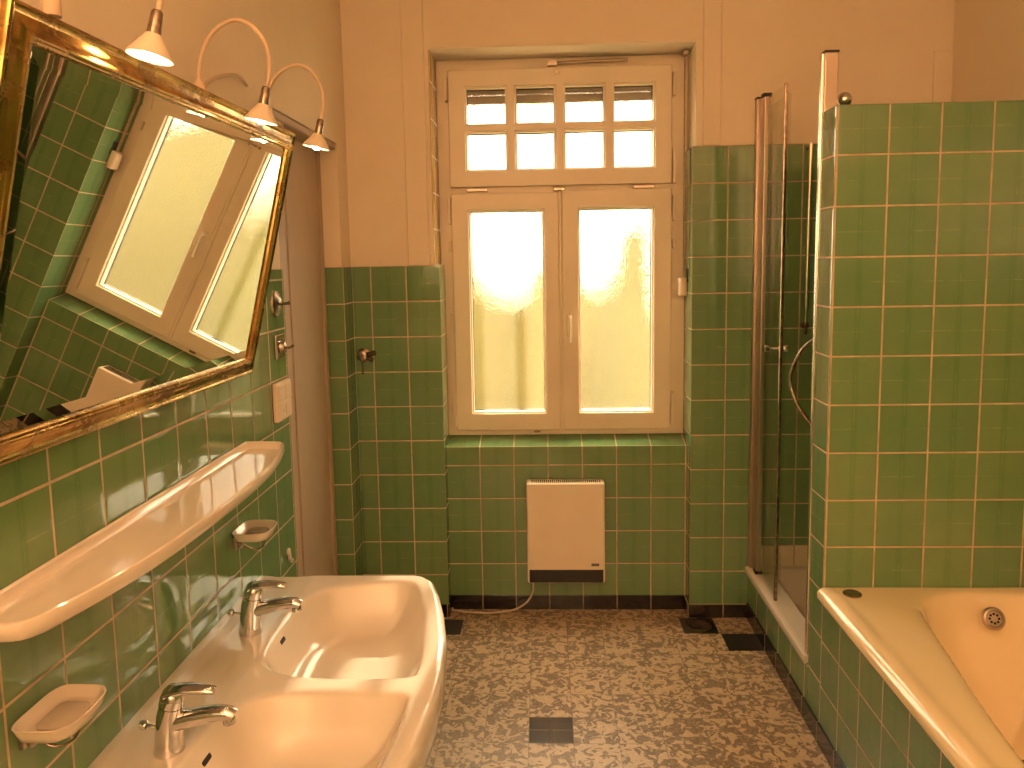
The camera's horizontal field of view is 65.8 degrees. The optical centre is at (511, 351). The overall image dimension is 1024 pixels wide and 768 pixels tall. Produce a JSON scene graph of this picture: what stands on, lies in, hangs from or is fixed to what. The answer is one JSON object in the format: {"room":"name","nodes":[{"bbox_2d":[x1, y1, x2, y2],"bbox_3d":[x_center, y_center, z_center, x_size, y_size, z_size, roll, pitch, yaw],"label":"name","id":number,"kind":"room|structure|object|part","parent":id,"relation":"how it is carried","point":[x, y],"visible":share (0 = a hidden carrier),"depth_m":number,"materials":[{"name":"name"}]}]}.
{"room":"bathroom","nodes":[
{"label":"bathroom","id":0,"kind":"room"},
{"bbox_2d":[0,0,363,767],"bbox_3d":[-0.917,-0.025,1.258,0.300,2.950,5.100,-1,7,2],"label":"wall","id":1,"kind":"structure","parent":0,"point":[129,643],"depth_m":1.81,"materials":[{"name":"paint"}]},
{"bbox_2d":[11,684,105,749],"bbox_3d":[-0.709,0.588,1.252,0.099,0.056,0.137,-1,7,2],"label":"soap dish","id":2,"kind":"object","parent":1,"relation":"attached to","point":[61,713],"visible":1,"depth_m":1.24,"materials":[{"name":"white ceramic"}]},
{"bbox_2d":[0,441,284,642],"bbox_3d":[-0.660,0.319,1.602,0.176,0.030,1.095,-1,7,2],"label":"shelf","id":3,"kind":"object","parent":1,"relation":"attached to","point":[121,552],"visible":1,"depth_m":1.40,"materials":[{"name":"white ceramic"}]},
{"bbox_2d":[0,0,295,465],"bbox_3d":[-0.665,-0.192,1.547,0.184,0.624,1.077,-1,7,2],"label":"wall mirror","id":4,"kind":"object","parent":1,"relation":"attached to","point":[141,207],"visible":1,"depth_m":1.32,"materials":[{"name":"gold metal"}]},
{"bbox_2d":[41,0,173,65],"bbox_3d":[-0.599,-0.546,1.169,0.172,0.219,0.070,-5,8,-32],"label":"lamp","id":5,"kind":"object","parent":4,"relation":"attached to","point":[150,47],"visible":0.99,"depth_m":1.20,"materials":[{"name":"white metal"}]},
{"bbox_3d":[-0.554,-0.463,1.206,0.069,0.045,0.070,-1,7,2],"label":"lamp shade","id":6,"kind":"part","parent":5,"relation":"part of","materials":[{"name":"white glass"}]},
{"bbox_3d":[-0.552,-0.461,1.207,0.024,0.036,0.024,-1,7,2],"label":"bulb","id":7,"kind":"part","parent":5,"relation":"part of","materials":[{"name":"white glass"}]},
{"bbox_2d":[146,8,162,34],"bbox_3d":[-0.546,-0.499,1.205,0.026,0.044,0.023,-1,7,2],"label":"socket","id":8,"kind":"object","parent":5,"relation":"attached to","point":[154,27],"depth_m":1.20,"materials":[{"name":"silver metal"}]},
{"bbox_3d":[-0.603,-0.581,1.173,0.160,0.149,0.009,-4,7,-22],"label":"arm","id":9,"kind":"part","parent":5,"relation":"part of","materials":[{"name":"beige paint"}]},
{"bbox_2d":[194,18,277,125],"bbox_3d":[-0.583,-0.584,1.653,0.174,0.219,0.070,-1,7,2],"label":"lamp","id":10,"kind":"object","parent":4,"relation":"attached to","point":[261,113],"visible":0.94,"depth_m":1.65,"materials":[{"name":"white metal"}]},
{"bbox_3d":[-0.581,-0.618,1.649,0.160,0.149,0.009,-1,7,2],"label":"arm","id":11,"kind":"part","parent":10,"relation":"part of","materials":[{"name":"beige paint"}]},
{"bbox_3d":[-0.529,-0.498,1.661,0.068,0.045,0.070,-1,7,2],"label":"lamp shade","id":12,"kind":"part","parent":10,"relation":"part of","materials":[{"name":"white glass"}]},
{"bbox_3d":[-0.526,-0.495,1.661,0.025,0.036,0.024,-1,7,2],"label":"bulb","id":13,"kind":"part","parent":10,"relation":"part of","materials":[{"name":"white glass"}]},
{"bbox_2d":[258,86,269,104],"bbox_3d":[-0.519,-0.533,1.657,0.027,0.044,0.022,-1,7,2],"label":"socket","id":14,"kind":"object","parent":10,"relation":"attached to","point":[265,90],"depth_m":1.65,"materials":[{"name":"silver metal"}]},
{"bbox_2d":[269,63,329,150],"bbox_3d":[-0.556,-0.622,2.016,0.174,0.219,0.070,-1,7,2],"label":"lamp","id":15,"kind":"object","parent":4,"relation":"attached to","point":[316,141],"visible":0.82,"depth_m":2.00,"materials":[{"name":"white metal"}]},
{"bbox_3d":[-0.555,-0.656,2.012,0.160,0.149,0.009,-1,7,2],"label":"arm","id":16,"kind":"part","parent":15,"relation":"part of","materials":[{"name":"beige paint"}]},
{"bbox_3d":[-0.502,-0.536,2.023,0.068,0.045,0.070,-1,7,2],"label":"lamp shade","id":17,"kind":"part","parent":15,"relation":"part of","materials":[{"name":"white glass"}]},
{"bbox_2d":[314,119,323,134],"bbox_3d":[-0.493,-0.571,2.019,0.027,0.044,0.022,-1,7,2],"label":"socket","id":18,"kind":"object","parent":15,"relation":"attached to","point":[320,122],"depth_m":2.01,"materials":[{"name":"silver metal"}]},
{"bbox_2d":[203,73,248,87],"bbox_3d":[-0.701,-0.645,1.937,0.020,0.152,0.551,-2,7,-8],"label":"cable","id":19,"kind":"object","parent":1,"relation":"attached to","point":[210,80],"visible":0.82,"depth_m":1.92,"materials":[{"name":"beige paint"}]},
{"bbox_2d":[232,520,277,549],"bbox_3d":[-0.676,0.491,2.092,0.099,0.056,0.120,-1,7,2],"label":"soap dish","id":20,"kind":"object","parent":1,"relation":"attached to","point":[250,530],"visible":1,"depth_m":2.08,"materials":[{"name":"white ceramic"}]},
{"bbox_2d":[88,575,447,767],"bbox_3d":[-0.442,0.801,1.672,0.594,0.202,1.197,-1,7,2],"label":"washbasin","id":21,"kind":"object","parent":1,"relation":"attached to","point":[355,677],"visible":0.88,"depth_m":1.66,"materials":[{"name":"white ceramic"}]},
{"bbox_2d":[138,682,237,759],"bbox_3d":[-0.590,0.667,1.440,0.184,0.129,0.057,-1,7,2],"label":"faucet","id":22,"kind":"object","parent":21,"relation":"on","point":[172,718],"visible":1,"depth_m":1.42,"materials":[{"name":"silver metal"}]},
{"bbox_3d":[-0.663,0.682,1.444,0.036,0.019,0.019,-1,7,2],"label":"pop knob","id":23,"kind":"part","parent":22,"relation":"part of","materials":[{"name":"silver metal"}]},
{"bbox_2d":[227,580,302,637],"bbox_3d":[-0.594,0.614,1.901,0.184,0.129,0.057,-1,7,2],"label":"faucet","id":24,"kind":"object","parent":21,"relation":"on","point":[253,607],"visible":1,"depth_m":1.89,"materials":[{"name":"silver metal"}]},
{"bbox_3d":[-0.667,0.630,1.906,0.036,0.019,0.019,-1,7,2],"label":"pop knob","id":25,"kind":"part","parent":24,"relation":"part of","materials":[{"name":"silver metal"}]},
{"bbox_2d":[271,290,290,317],"bbox_3d":[-0.697,-0.145,2.409,0.048,0.084,0.084,-1,7,2],"label":"robe hook","id":26,"kind":"object","parent":1,"relation":"attached to","point":[276,301],"visible":1,"depth_m":2.39,"materials":[{"name":"silver metal"}]},
{"bbox_2d":[272,378,291,422],"bbox_3d":[-0.706,0.150,2.438,0.020,0.119,0.130,-1,7,2],"label":"light switch","id":27,"kind":"object","parent":1,"relation":"attached to","point":[282,402],"visible":1,"depth_m":2.41,"materials":[{"name":"beige plastic"}]},
{"bbox_2d":[273,333,293,359],"bbox_3d":[-0.692,-0.015,2.424,0.052,0.076,0.080,-1,7,2],"label":"robe hook","id":28,"kind":"object","parent":1,"relation":"attached to","point":[280,346],"visible":1,"depth_m":2.41,"materials":[{"name":"silver metal"}]},
{"bbox_3d":[-0.712,-0.015,2.425,0.012,0.076,0.080,-1,7,2],"label":"hook plate","id":29,"kind":"part","parent":28,"relation":"part of","materials":[{"name":"silver metal"}]},
{"bbox_2d":[287,548,293,562],"bbox_3d":[-0.700,0.643,2.493,0.017,0.044,0.040,-5,8,-32],"label":"towel hook","id":30,"kind":"object","parent":1,"relation":"attached to","point":[290,558],"visible":1,"depth_m":2.49,"materials":[{"name":"white ceramic"}]},
{"bbox_2d":[272,109,337,576],"bbox_3d":[-0.798,0.232,2.917,0.194,2.057,0.754,-1,7,2],"label":"door","id":31,"kind":"structure","parent":1,"relation":"in","point":[301,241],"depth_m":3.01,"materials":[{"name":"beige paint"}]},
{"bbox_3d":[-0.792,0.276,2.647,0.148,2.030,0.201,-1,7,2],"label":"casing","id":32,"kind":"part","parent":31,"relation":"part of","materials":[{"name":"beige paint"}]},
{"bbox_3d":[-0.832,0.234,3.021,0.118,2.030,0.547,-1,7,2],"label":"panel","id":33,"kind":"part","parent":31,"relation":"part of","materials":[{"name":"beige paint"}]},
{"bbox_2d":[426,609,830,767],"bbox_3d":[0.444,1.468,1.326,2.976,0.081,5.200,-1,7,2],"label":"floor","id":34,"kind":"structure","parent":0,"point":[525,688],"depth_m":2.88,"materials":[{"name":"tile"}]},
{"bbox_2d":[686,620,711,631],"bbox_3d":[0.805,1.181,3.406,0.112,0.002,0.112,-1,7,2],"label":"floor drain","id":35,"kind":"object","parent":34,"relation":"on","point":[694,625],"visible":1,"depth_m":3.40,"materials":[{"name":"silver metal"}]},
{"bbox_2d":[745,566,807,663],"bbox_3d":[1.398,1.035,3.057,0.788,0.120,0.789,-1,7,2],"label":"shower tray","id":36,"kind":"object","parent":34,"relation":"on","point":[789,610],"visible":0.27,"depth_m":3.20,"materials":[{"name":"white ceramic"}]},
{"bbox_2d":[747,83,788,600],"bbox_3d":[1.020,-0.029,3.159,0.092,1.983,0.372,-1,7,2],"label":"shower door","id":37,"kind":"structure","parent":36,"relation":"on","point":[759,348],"depth_m":3.23,"materials":[{"name":"glass"}]},
{"bbox_3d":[1.030,-0.041,3.293,0.022,1.972,0.042,-1,7,2],"label":"hinge plate","id":38,"kind":"part","parent":37,"relation":"part of","materials":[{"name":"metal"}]},
{"bbox_3d":[1.028,-0.035,3.257,0.022,1.970,0.032,-1,7,2],"label":"hinge post","id":39,"kind":"part","parent":37,"relation":"part of","materials":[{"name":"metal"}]},
{"bbox_3d":[1.015,-0.011,3.046,0.092,0.032,0.033,-1,7,2],"label":"door knob","id":40,"kind":"part","parent":37,"relation":"part of","materials":[{"name":"silver metal"}]},
{"bbox_2d":[817,587,1023,767],"bbox_3d":[1.330,1.057,1.538,0.792,0.414,1.991,-1,7,2],"label":"bathtub","id":41,"kind":"object","parent":34,"relation":"on","point":[953,657],"visible":1,"depth_m":2.34,"materials":[{"name":"beige ceramic"}]},
{"bbox_2d":[340,0,954,603],"bbox_3d":[0.659,-0.314,3.529,2.682,2.950,0.400,-1,7,2],"label":"wall","id":42,"kind":"structure","parent":0,"point":[439,507],"depth_m":3.38,"materials":[{"name":"paint"}]},
{"bbox_2d":[357,348,375,373],"bbox_3d":[-0.627,0.042,3.397,0.089,0.109,0.046,-1,7,2],"label":"valve","id":43,"kind":"object","parent":42,"relation":"attached to","point":[363,354],"visible":1,"depth_m":3.38,"materials":[{"name":"silver metal"}]},
{"bbox_3d":[-0.606,0.021,3.393,0.044,0.053,0.024,1,7,14],"label":"handle","id":44,"kind":"part","parent":43,"relation":"part of","materials":[{"name":"silver metal"}]},
{"bbox_2d":[400,0,429,265],"bbox_3d":[-0.407,-1.054,3.286,0.092,1.387,0.010,-1,7,2],"label":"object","id":45,"kind":"structure","parent":42,"relation":"attached to","point":[411,11],"depth_m":3.30,"materials":[{"name":"paint"}]},
{"bbox_2d":[451,479,604,613],"bbox_3d":[0.065,0.873,3.530,0.692,0.604,0.084,-1,7,2],"label":"wall heater","id":46,"kind":"object","parent":42,"relation":"attached to","point":[566,517],"visible":1,"depth_m":3.48,"materials":[{"name":"white metal"}]},
{"bbox_2d":[531,479,599,482],"bbox_3d":[0.237,0.572,3.487,0.302,0.003,0.044,-1,7,2],"label":"grille","id":47,"kind":"object","parent":46,"relation":"attached to","point":[532,480],"depth_m":3.49,"materials":[{"name":"silver metal"}]},
{"bbox_2d":[529,570,602,582],"bbox_3d":[0.241,0.994,3.497,0.326,0.058,0.004,-1,7,2],"label":"vent","id":48,"kind":"object","parent":46,"relation":"attached to","point":[535,576],"depth_m":3.50,"materials":[{"name":"black plastic"}]},
{"bbox_2d":[435,54,687,434],"bbox_3d":[0.227,-0.448,3.523,1.093,1.662,0.168,-1,7,2],"label":"window","id":49,"kind":"structure","parent":42,"relation":"in","point":[561,179],"depth_m":3.51,"materials":[{"name":"white plastic"}]},
{"bbox_3d":[-0.113,-1.073,3.480,0.183,0.164,0.006,-1,7,2],"label":"pane","id":50,"kind":"part","parent":49,"relation":"part of","materials":[{"name":"clear glass"}]},
{"bbox_3d":[-0.110,-0.881,3.502,0.183,0.170,0.006,-1,7,2],"label":"pane","id":51,"kind":"part","parent":49,"relation":"part of","materials":[{"name":"clear glass"}]},
{"bbox_3d":[-0.023,-0.173,3.569,0.472,1.061,0.072,-1,7,2],"label":"casement sash","id":52,"kind":"part","parent":49,"relation":"part of","materials":[{"name":"white plastic"}]},
{"bbox_3d":[-0.017,-0.177,3.580,0.335,0.912,0.006,-1,7,2],"label":"pane","id":53,"kind":"part","parent":49,"relation":"part of","materials":[{"name":"clear glass"}]},
{"bbox_3d":[0.101,-1.076,3.471,0.177,0.164,0.006,-1,7,2],"label":"pane","id":54,"kind":"part","parent":49,"relation":"part of","materials":[{"name":"clear glass"}]},
{"bbox_3d":[0.105,-0.884,3.493,0.177,0.170,0.006,-1,7,2],"label":"pane","id":55,"kind":"part","parent":49,"relation":"part of","materials":[{"name":"clear glass"}]},
{"bbox_3d":[0.192,-1.205,3.400,0.028,0.028,0.010,-1,7,2],"label":"stay knob","id":56,"kind":"part","parent":49,"relation":"part of","materials":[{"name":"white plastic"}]},
{"bbox_3d":[0.208,-0.979,3.466,0.968,0.499,0.072,-1,7,2],"label":"transom sash","id":57,"kind":"part","parent":49,"relation":"part of","materials":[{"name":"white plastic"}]},
{"bbox_3d":[0.256,-0.120,3.523,0.024,0.110,0.008,-1,7,2],"label":"handle plate","id":58,"kind":"part","parent":49,"relation":"part of","materials":[{"name":"white plastic"}]},
{"bbox_3d":[0.256,-0.101,3.501,0.016,0.119,0.048,-1,7,2],"label":"handle lever","id":59,"kind":"part","parent":49,"relation":"part of","materials":[{"name":"white plastic"}]},
{"bbox_3d":[0.315,-1.078,3.463,0.178,0.164,0.006,-1,7,2],"label":"pane","id":60,"kind":"part","parent":49,"relation":"part of","materials":[{"name":"clear glass"}]},
{"bbox_3d":[0.318,-0.887,3.485,0.178,0.170,0.006,-1,7,2],"label":"pane","id":61,"kind":"part","parent":49,"relation":"part of","materials":[{"name":"clear glass"}]},
{"bbox_3d":[0.465,-0.184,3.560,0.330,0.914,0.006,-1,7,2],"label":"pane","id":62,"kind":"part","parent":49,"relation":"part of","materials":[{"name":"clear glass"}]},
{"bbox_3d":[0.466,-0.182,3.548,0.480,1.067,0.072,-1,7,2],"label":"casement sash","id":63,"kind":"part","parent":49,"relation":"part of","materials":[{"name":"white plastic"}]},
{"bbox_3d":[0.528,-1.081,3.454,0.182,0.164,0.006,-1,7,2],"label":"pane","id":64,"kind":"part","parent":49,"relation":"part of","materials":[{"name":"clear glass"}]},
{"bbox_3d":[0.532,-0.889,3.476,0.182,0.170,0.006,-1,7,2],"label":"pane","id":65,"kind":"part","parent":49,"relation":"part of","materials":[{"name":"clear glass"}]},
{"bbox_2d":[422,0,703,47],"bbox_3d":[0.203,-1.505,3.211,1.144,0.496,0.006,-1,7,2],"label":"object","id":66,"kind":"structure","parent":42,"relation":"attached to","point":[446,23],"depth_m":3.23,"materials":[{"name":"paint"}]},
{"bbox_2d":[441,595,745,617],"bbox_3d":[0.191,1.144,3.553,1.679,0.065,0.091,-1,7,2],"label":"baseboard","id":67,"kind":"structure","parent":42,"relation":"attached to","point":[456,601],"depth_m":3.58,"materials":[{"name":"black tile"}]},
{"bbox_2d":[678,50,688,295],"bbox_3d":[0.736,-0.756,3.403,0.034,1.034,0.060,-1,7,2],"label":"strap","id":68,"kind":"object","parent":42,"relation":"hanging from","point":[682,282],"visible":1,"depth_m":3.42,"materials":[{"name":"fabric"}]},
{"bbox_2d":[703,0,721,145],"bbox_3d":[0.814,-1.304,3.208,0.073,0.916,0.010,-1,7,2],"label":"trim","id":69,"kind":"structure","parent":42,"relation":"attached to","point":[712,45],"depth_m":3.22,"materials":[{"name":"paint"}]},
{"bbox_2d":[761,545,806,565],"bbox_3d":[1.427,0.908,3.435,0.760,0.138,0.007,-1,7,2],"label":"tile","id":70,"kind":"structure","parent":42,"relation":"attached to","point":[788,555],"depth_m":3.44,"materials":[{"name":"white tile"}]},
{"bbox_2d":[800,143,812,334],"bbox_3d":[1.220,-0.460,3.267,0.029,0.780,0.040,-1,7,2],"label":"shower riser","id":71,"kind":"object","parent":42,"relation":"attached to","point":[805,325],"visible":1,"depth_m":3.25,"materials":[{"name":"silver metal"}]},
{"bbox_2d":[932,51,953,101],"bbox_3d":[1.741,-1.035,3.202,0.076,0.351,0.010,-1,7,2],"label":"trim","id":72,"kind":"structure","parent":42,"relation":"attached to","point":[943,60],"depth_m":3.19,"materials":[{"name":"paint"}]},
{"bbox_2d":[748,578,953,767],"bbox_3d":[0.979,1.092,1.991,0.010,0.497,2.949,-1,7,2],"label":"bathtub surround","id":73,"kind":"structure","parent":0,"point":[866,723],"depth_m":2.27,"materials":[{"name":"green tile"}]},
{"bbox_2d":[746,603,845,767],"bbox_3d":[0.973,1.305,2.012,0.008,0.070,2.942,-1,7,2],"label":"baseboard","id":74,"kind":"structure","parent":73,"relation":"attached to","point":[824,743],"depth_m":2.78,"materials":[{"name":"black tile"}]},
{"bbox_2d":[807,100,1023,720],"bbox_3d":[1.373,0.259,2.509,0.776,2.021,0.120,-1,7,2],"label":"wall partition","id":75,"kind":"structure","parent":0,"point":[918,465],"depth_m":2.43,"materials":[{"name":"green tile"}]},
{"bbox_2d":[788,338,812,427],"bbox_3d":[1.186,0.119,2.742,0.103,0.588,0.487,-6,8,-37],"label":"shower hose","id":76,"kind":"object","parent":75,"relation":"attached to","point":[809,342],"visible":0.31,"depth_m":2.88,"materials":[{"name":"silver metal"}]},
{"bbox_2d":[805,50,839,653],"bbox_3d":[1.005,0.044,2.575,0.054,1.972,0.030,-1,7,2],"label":"shower door frame","id":77,"kind":"object","parent":75,"relation":"attached to","point":[829,59],"visible":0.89,"depth_m":2.52,"materials":[{"name":"metal"}]},
{"bbox_2d":[837,92,851,104],"bbox_3d":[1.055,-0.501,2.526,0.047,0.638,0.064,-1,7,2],"label":"knob","id":78,"kind":"object","parent":75,"relation":"attached to","point":[844,98],"visible":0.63,"depth_m":2.48,"materials":[{"name":"silver metal"}]},
{"bbox_2d":[951,0,1023,101],"bbox_3d":[1.804,-0.060,1.146,0.206,2.950,5.100,-1,7,2],"label":"wall","id":79,"kind":"structure","parent":0,"point":[988,40],"depth_m":2.93,"materials":[{"name":"paint"}]}
]}

